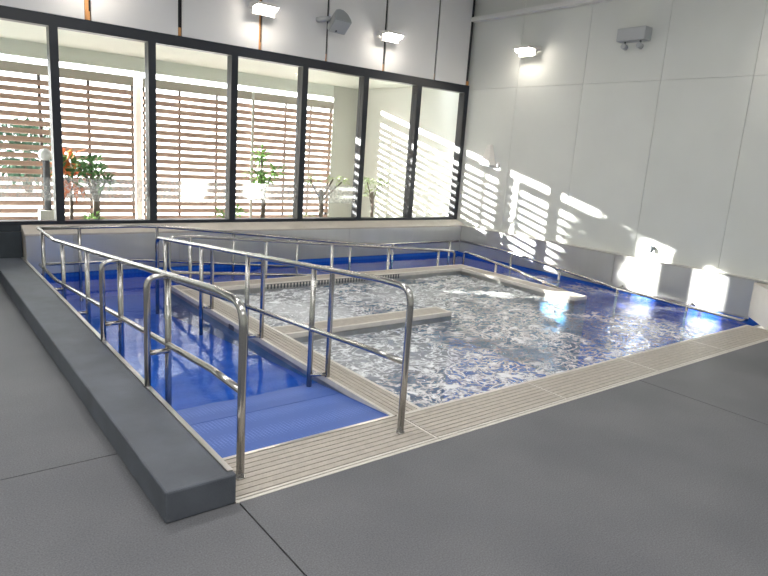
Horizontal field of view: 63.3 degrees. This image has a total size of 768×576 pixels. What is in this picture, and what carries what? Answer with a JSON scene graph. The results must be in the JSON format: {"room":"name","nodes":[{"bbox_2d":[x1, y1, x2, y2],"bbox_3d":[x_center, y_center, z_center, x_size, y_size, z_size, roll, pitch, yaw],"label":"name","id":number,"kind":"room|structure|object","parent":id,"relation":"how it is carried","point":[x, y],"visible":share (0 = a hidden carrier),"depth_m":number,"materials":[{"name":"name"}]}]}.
{"room":"indoor therapy pool","nodes":[
{"label":"indoor therapy pool","id":0,"kind":"room"},
{"bbox_2d":[0,0,475,84],"bbox_3d":[-3.411,-3.946,7.200,12.380,1.663,0.385,-5,15,-38],"label":"wall","id":1,"kind":"structure","parent":0,"point":[435,44],"depth_m":9.00,"materials":[{"name":"grey paint"}]},
{"bbox_2d":[0,5,56,224],"bbox_3d":[-4.300,-1.883,6.909,1.093,2.365,0.145,-5,15,-38],"label":"window","id":2,"kind":"structure","parent":1,"relation":"in","point":[7,13],"depth_m":6.88,"materials":[{"name":"black"}]},
{"bbox_2d":[46,13,149,223],"bbox_3d":[-3.437,-1.966,7.574,1.093,2.365,0.145,-5,15,-38],"label":"window","id":3,"kind":"structure","parent":1,"relation":"in","point":[55,22],"depth_m":7.27,"materials":[{"name":"black"}]},
{"bbox_2d":[144,31,231,222],"bbox_3d":[-2.574,-2.049,8.239,1.093,2.365,0.145,-5,15,-38],"label":"window","id":4,"kind":"structure","parent":1,"relation":"in","point":[154,38],"depth_m":7.94,"materials":[{"name":"black"}]},
{"bbox_2d":[248,1,277,17],"bbox_3d":[-1.596,-3.706,8.276,0.320,0.155,0.272,-5,15,-38],"label":"floodlight","id":5,"kind":"object","parent":1,"relation":"attached to","point":[258,7],"visible":1,"depth_m":8.21,"materials":[{"name":"white plastic"}]},
{"bbox_2d":[225,45,303,221],"bbox_3d":[-1.711,-2.132,8.905,1.093,2.365,0.145,-5,15,-38],"label":"window","id":6,"kind":"structure","parent":1,"relation":"in","point":[237,51],"depth_m":8.60,"materials":[{"name":"black"}]},
{"bbox_2d":[292,58,364,221],"bbox_3d":[-0.848,-2.215,9.570,1.093,2.365,0.145,-5,15,-38],"label":"window","id":7,"kind":"structure","parent":1,"relation":"in","point":[302,85],"depth_m":9.27,"materials":[{"name":"black"}]},
{"bbox_2d":[316,9,351,34],"bbox_3d":[-0.716,-3.817,8.895,0.388,0.330,0.374,-5,15,-38],"label":"loudspeaker","id":8,"kind":"object","parent":1,"relation":"attached to","point":[339,23],"visible":1,"depth_m":8.84,"materials":[{"name":"grey plastic"}]},
{"bbox_2d":[329,20,350,34],"bbox_3d":[-0.624,-3.713,8.870,0.250,0.150,0.176,-5,15,-38],"label":"grille","id":9,"kind":"object","parent":8,"relation":"attached to","point":[336,26],"depth_m":8.85,"materials":[{"name":"grey plastic"}]},
{"bbox_2d":[351,68,418,220],"bbox_3d":[0.015,-2.298,10.236,1.093,2.365,0.145,-5,15,-38],"label":"window","id":10,"kind":"structure","parent":1,"relation":"in","point":[363,90],"depth_m":9.93,"materials":[{"name":"black"}]},
{"bbox_2d":[377,30,402,43],"bbox_3d":[0.102,-3.869,9.585,0.320,0.155,0.272,-5,15,-38],"label":"floodlight","id":11,"kind":"object","parent":1,"relation":"attached to","point":[386,35],"visible":1,"depth_m":9.51,"materials":[{"name":"white plastic"}]},
{"bbox_2d":[403,77,468,219],"bbox_3d":[0.915,-2.384,10.929,1.185,2.365,0.145,-5,15,-38],"label":"window","id":12,"kind":"structure","parent":1,"relation":"in","point":[463,90],"depth_m":10.78,"materials":[{"name":"black"}]},
{"bbox_2d":[0,283,767,575],"bbox_3d":[0.213,1.059,3.099,12.350,0.100,12.440,-5,15,-38],"label":"floor","id":13,"kind":"structure","parent":0,"point":[665,473],"depth_m":3.02,"materials":[{"name":"grey tile"}]},
{"bbox_2d":[0,225,22,257],"bbox_3d":[-6.383,-0.290,5.717,5.325,0.525,0.250,-5,15,-38],"label":"stone plinth","id":14,"kind":"object","parent":13,"relation":"on","point":[10,235],"visible":0.65,"depth_m":7.17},
{"bbox_2d":[0,257,235,522],"bbox_3d":[-2.581,0.475,5.004,0.325,0.453,5.795,-5,15,-38],"label":"stone kerb","id":15,"kind":"object","parent":13,"relation":"on","point":[179,472],"visible":0.98,"depth_m":3.43,"materials":[{"name":"grey stone"}]},
{"bbox_2d":[225,415,440,503],"bbox_3d":[-0.298,0.940,3.434,1.294,0.081,0.415,-5,15,-38],"label":"deck grating","id":16,"kind":"object","parent":13,"relation":"on","point":[268,471],"visible":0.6,"depth_m":3.38,"materials":[{"name":"grey plastic"}]},
{"bbox_2d":[41,251,763,401],"bbox_3d":[0.157,0.701,7.386,7.065,1.185,5.275,-5,15,-38],"label":"basin","id":17,"kind":"object","parent":13,"relation":"in","point":[133,279],"visible":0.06,"depth_m":8.76,"materials":[{"name":"blue tile"}]},
{"bbox_2d":[21,220,463,273],"bbox_3d":[-1.451,-0.591,9.425,7.025,0.827,0.447,-5,15,-38],"label":"wall","id":18,"kind":"structure","parent":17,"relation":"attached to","point":[126,243],"depth_m":8.71,"materials":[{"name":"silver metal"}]},
{"bbox_2d":[179,290,419,416],"bbox_3d":[-1.040,0.948,5.576,0.259,1.102,3.765,-5,15,-38],"label":"divider","id":19,"kind":"object","parent":17,"relation":"on","point":[222,321],"visible":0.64,"depth_m":5.16,"materials":[{"name":"beige ceramic tile"}]},
{"bbox_2d":[171,264,471,338],"bbox_3d":[-0.550,0.364,8.440,4.597,1.102,0.269,-5,15,-38],"label":"divider","id":20,"kind":"object","parent":17,"relation":"on","point":[271,284],"visible":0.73,"depth_m":8.32,"materials":[{"name":"beige ceramic tile"}]},
{"bbox_2d":[267,274,398,288],"bbox_3d":[-0.591,-0.091,8.113,2.080,0.058,0.006,-5,15,-38],"label":"grille","id":21,"kind":"object","parent":20,"relation":"attached to","point":[306,284],"depth_m":7.95,"materials":[{"name":"grey plastic"}]},
{"bbox_2d":[67,293,622,460],"bbox_3d":[0.185,0.642,7.389,6.924,1.103,5.195,-5,15,-38],"label":"ramp","id":22,"kind":"object","parent":17,"relation":"on","point":[281,410],"visible":0.18,"depth_m":4.41,"materials":[{"name":"blue tile"}]},
{"bbox_2d":[36,227,247,479],"bbox_3d":[-2.345,0.129,5.009,0.172,1.260,5.302,-5,15,-38],"label":"handrail","id":23,"kind":"object","parent":22,"relation":"on","point":[239,388],"visible":0.91,"depth_m":3.74,"materials":[{"name":"silver metal"}]},
{"bbox_2d":[40,225,458,300],"bbox_3d":[-1.310,-0.329,9.175,6.647,1.279,0.039,-5,15,-38],"label":"handrail","id":24,"kind":"object","parent":22,"relation":"on","point":[80,262],"visible":0.62,"depth_m":8.29,"materials":[{"name":"silver metal"}]},
{"bbox_2d":[155,236,413,433],"bbox_3d":[-1.175,0.136,5.371,0.161,1.253,4.427,-5,15,-38],"label":"handrail","id":25,"kind":"object","parent":22,"relation":"on","point":[404,361],"visible":0.94,"depth_m":4.49,"materials":[{"name":"silver metal"}]},
{"bbox_2d":[167,235,454,278],"bbox_3d":[-0.681,-0.137,8.467,4.526,1.289,0.041,-5,15,-38],"label":"handrail","id":26,"kind":"object","parent":22,"relation":"on","point":[189,272],"visible":0.77,"depth_m":7.75,"materials":[{"name":"silver metal"}]},
{"bbox_2d":[462,251,566,290],"bbox_3d":[1.894,0.168,9.143,0.037,1.093,2.200,-5,15,-38],"label":"handrail","id":27,"kind":"object","parent":22,"relation":"on","point":[465,252],"visible":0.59,"depth_m":9.17,"materials":[{"name":"silver metal"}]},
{"bbox_2d":[273,306,451,407],"bbox_3d":[-0.183,0.845,6.330,2.029,1.102,0.255,-5,15,-38],"label":"divider","id":28,"kind":"object","parent":17,"relation":"on","point":[347,327],"visible":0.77,"depth_m":6.35,"materials":[{"name":"beige ceramic tile"}]},
{"bbox_2d":[226,267,752,407],"bbox_3d":[0.214,0.196,7.298,6.924,0.039,5.185,-5,15,-38],"label":"pool water","id":29,"kind":"object","parent":17,"relation":"in","point":[295,309],"visible":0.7,"depth_m":6.58,"materials":[{"name":"blue liquid"}]},
{"bbox_2d":[455,267,586,372],"bbox_3d":[1.867,0.439,8.880,0.255,1.102,2.045,-5,15,-38],"label":"divider","id":30,"kind":"object","parent":17,"relation":"on","point":[550,293],"visible":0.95,"depth_m":8.57,"materials":[{"name":"pale stone"},{"name":"ceramic tile"}]},
{"bbox_2d":[405,382,571,439],"bbox_3d":[0.711,0.842,4.211,1.253,0.083,0.415,-5,15,-38],"label":"deck grating","id":31,"kind":"object","parent":13,"relation":"in","point":[445,420],"visible":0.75,"depth_m":4.15,"materials":[{"name":"grey plastic"}]},
{"bbox_2d":[526,358,662,399],"bbox_3d":[1.705,0.746,4.978,1.256,0.083,0.415,-5,15,-38],"label":"deck grating","id":32,"kind":"object","parent":13,"relation":"in","point":[573,384],"visible":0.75,"depth_m":4.92,"materials":[{"name":"grey plastic"}]},
{"bbox_2d":[619,340,730,371],"bbox_3d":[2.700,0.650,5.745,1.256,0.083,0.415,-5,15,-38],"label":"deck grating","id":33,"kind":"object","parent":13,"relation":"in","point":[669,357],"visible":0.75,"depth_m":5.70,"materials":[{"name":"grey plastic"}]},
{"bbox_2d":[689,325,767,351],"bbox_3d":[3.730,0.551,6.539,1.346,0.083,0.415,-5,15,-38],"label":"deck grating","id":34,"kind":"object","parent":13,"relation":"in","point":[736,338],"visible":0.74,"depth_m":6.46,"materials":[{"name":"grey plastic"}]},
{"bbox_2d":[748,282,767,330],"bbox_3d":[4.707,0.350,6.605,0.873,0.422,1.818,-5,15,-38],"label":"block","id":35,"kind":"object","parent":13,"relation":"on","point":[758,308],"visible":1,"depth_m":7.21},
{"bbox_2d":[361,0,767,280],"bbox_3d":[4.232,-1.460,7.880,0.200,5.750,15.900,-5,15,-38],"label":"wall","id":36,"kind":"structure","parent":0,"point":[597,144],"depth_m":8.93,"materials":[{"name":"grey paint"}]},
{"bbox_2d":[480,145,495,165],"bbox_3d":[1.781,-2.276,10.686,0.129,0.355,0.295,-5,15,-38],"label":"wall sconce","id":37,"kind":"object","parent":36,"relation":"attached to","point":[488,159],"visible":1,"depth_m":10.65,"materials":[{"name":"white plastic"}]},
{"bbox_2d":[515,45,540,56],"bbox_3d":[2.251,-3.719,9.779,0.272,0.155,0.320,-5,15,-38],"label":"floodlight","id":38,"kind":"object","parent":36,"relation":"attached to","point":[528,50],"visible":1,"depth_m":9.70,"materials":[{"name":"white plastic"}]},
{"bbox_2d":[471,0,612,22],"bbox_3d":[5.322,-3.315,5.963,0.130,0.065,12.410,-5,15,-38],"label":"duct","id":39,"kind":"object","parent":36,"relation":"attached to","point":[571,3],"visible":1,"depth_m":9.63,"materials":[{"name":"white metal"}]},
{"bbox_2d":[458,225,767,318],"bbox_3d":[3.145,-0.180,9.194,0.110,0.752,5.705,-5,15,-38],"label":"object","id":40,"kind":"structure","parent":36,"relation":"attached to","point":[716,291],"depth_m":8.77,"materials":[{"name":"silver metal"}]},
{"bbox_2d":[460,240,747,352],"bbox_3d":[2.853,0.257,9.458,0.143,1.270,4.879,-5,15,-38],"label":"handrail","id":41,"kind":"object","parent":40,"relation":"attached to","point":[617,289],"visible":0.77,"depth_m":8.81,"materials":[{"name":"silver metal"}]},
{"bbox_2d":[616,26,652,50],"bbox_3d":[3.382,-3.374,8.440,0.172,0.278,0.420,-5,15,-38],"label":"emergency light","id":42,"kind":"object","parent":36,"relation":"attached to","point":[639,34],"visible":1,"depth_m":8.35,"materials":[{"name":"grey plastic"}]},
{"bbox_2d":[646,245,654,252],"bbox_3d":[3.644,-0.540,8.526,0.080,0.107,0.121,-5,15,-38],"label":"tap","id":43,"kind":"object","parent":36,"relation":"attached to","point":[651,247],"visible":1,"depth_m":8.49,"materials":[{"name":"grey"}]},
{"label":"outside","id":44,"kind":"structure","parent":0,"visible":0},
{"bbox_3d":[-11.774,-2.423,15.091,16.150,0.200,21.550,-5,15,-38],"label":"ground","id":45,"kind":"structure","parent":44,"visible":0},
{"bbox_2d":[0,116,73,191],"bbox_3d":[-8.646,-3.264,15.094,1.981,1.868,2.181,5,12,6],"label":"tree","id":46,"kind":"object","parent":45,"relation":"on","point":[27,118],"visible":0.33,"depth_m":14.79,"materials":[{"name":"green plant"}]},
{"bbox_2d":[38,148,53,219],"bbox_3d":[-4.800,-1.344,8.883,0.240,1.265,0.200,-5,15,-38],"label":"garden lamp","id":47,"kind":"object","parent":45,"relation":"on","point":[44,154],"visible":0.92,"depth_m":8.82,"materials":[{"name":"grey"}]},
{"bbox_2d":[41,143,90,218],"bbox_3d":[-4.623,-1.450,9.235,0.889,1.350,0.890,-5,15,-38],"label":"shrub","id":48,"kind":"object","parent":45,"relation":"on","point":[69,188],"visible":0.54,"depth_m":9.14,"materials":[{"name":"red plant"}]},
{"bbox_2d":[0,60,135,219],"bbox_3d":[-5.225,-2.312,10.274,2.134,2.508,0.090,-5,15,-38],"label":"screen","id":49,"kind":"object","parent":45,"relation":"on","point":[11,66],"visible":0.74,"depth_m":10.16,"materials":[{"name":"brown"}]},
{"bbox_2d":[81,211,104,218],"bbox_3d":[-4.188,-0.887,8.980,0.430,0.420,0.453,-5,15,-38],"label":"shrub","id":50,"kind":"object","parent":45,"relation":"on","point":[91,216],"visible":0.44,"depth_m":8.94,"materials":[{"name":"green plant"}]},
{"bbox_2d":[67,154,122,218],"bbox_3d":[-4.278,-1.371,9.275,0.756,1.228,0.704,1,12,-12],"label":"shrub","id":51,"kind":"object","parent":45,"relation":"on","point":[95,188],"visible":0.98,"depth_m":9.19,"materials":[{"name":"green plant"}]},
{"bbox_2d":[132,71,142,218],"bbox_3d":[-4.406,-2.609,11.154,0.120,2.830,0.120,-5,15,-38],"label":"pillar","id":52,"kind":"structure","parent":45,"relation":"on","point":[137,76],"depth_m":11.11,"materials":[{"name":"grey paint"}]},
{"bbox_2d":[0,157,322,215],"bbox_3d":[-12.318,-4.931,26.037,37.000,0.010,33.100,-5,15,-38],"label":"wall","id":53,"kind":"structure","parent":45,"relation":"on","point":[95,162],"depth_m":17.22,"materials":[{"name":"white paint"}]},
{"bbox_2d":[209,204,249,217],"bbox_3d":[-2.524,-1.109,10.208,0.760,0.562,0.404,-5,15,-38],"label":"shrub","id":54,"kind":"object","parent":45,"relation":"on","point":[237,205],"visible":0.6,"depth_m":10.18,"materials":[{"name":"green plant"}]},
{"bbox_2d":[141,78,332,218],"bbox_3d":[-2.726,-2.552,12.201,3.904,2.508,0.090,-5,15,-38],"label":"screen","id":55,"kind":"object","parent":45,"relation":"on","point":[179,87],"visible":0.87,"depth_m":11.89,"materials":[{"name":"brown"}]},
{"bbox_2d":[249,92,253,217],"bbox_3d":[-2.585,-2.531,12.169,0.044,2.500,0.044,-5,15,-38],"label":"downpipe","id":56,"kind":"object","parent":45,"relation":"on","point":[252,118],"visible":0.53,"depth_m":12.13,"materials":[{"name":"grey metal"}]},
{"bbox_2d":[242,143,288,217],"bbox_3d":[-2.075,-1.748,10.938,0.856,1.562,0.523,-5,15,-38],"label":"shrub","id":57,"kind":"object","parent":45,"relation":"on","point":[263,185],"visible":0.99,"depth_m":10.84,"materials":[{"name":"green plant"}]},
{"bbox_2d":[304,173,350,216],"bbox_3d":[-1.123,-1.626,11.767,1.117,1.109,0.614,-1,13,-21],"label":"shrub","id":58,"kind":"object","parent":45,"relation":"on","point":[320,195],"visible":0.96,"depth_m":11.69,"materials":[{"name":"green plant"}]},
{"bbox_2d":[322,86,357,216],"bbox_3d":[-0.933,-2.901,13.634,0.730,2.830,0.300,-5,15,-38],"label":"pier","id":59,"kind":"structure","parent":45,"relation":"on","point":[345,100],"depth_m":13.45,"materials":[{"name":"grey paint"}]},
{"bbox_2d":[363,176,389,216],"bbox_3d":[-0.233,-1.696,12.437,0.610,1.084,0.655,8,13,16],"label":"shrub","id":60,"kind":"object","parent":45,"relation":"on","point":[368,181],"visible":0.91,"depth_m":12.40,"materials":[{"name":"green plant"}]},
{"bbox_3d":[-10.720,-2.022,5.973,8.650,3.000,0.150,-5,15,-38],"label":"wall","id":61,"kind":"structure","parent":0,"visible":0},
{"bbox_2d":[0,20,411,96],"bbox_3d":[-5.319,-3.428,8.236,14.150,0.470,2.610,-5,15,-38],"label":"ceiling","id":62,"kind":"structure","parent":61,"relation":"attached to","point":[16,39],"depth_m":10.37,"materials":[{"name":"white paint"}]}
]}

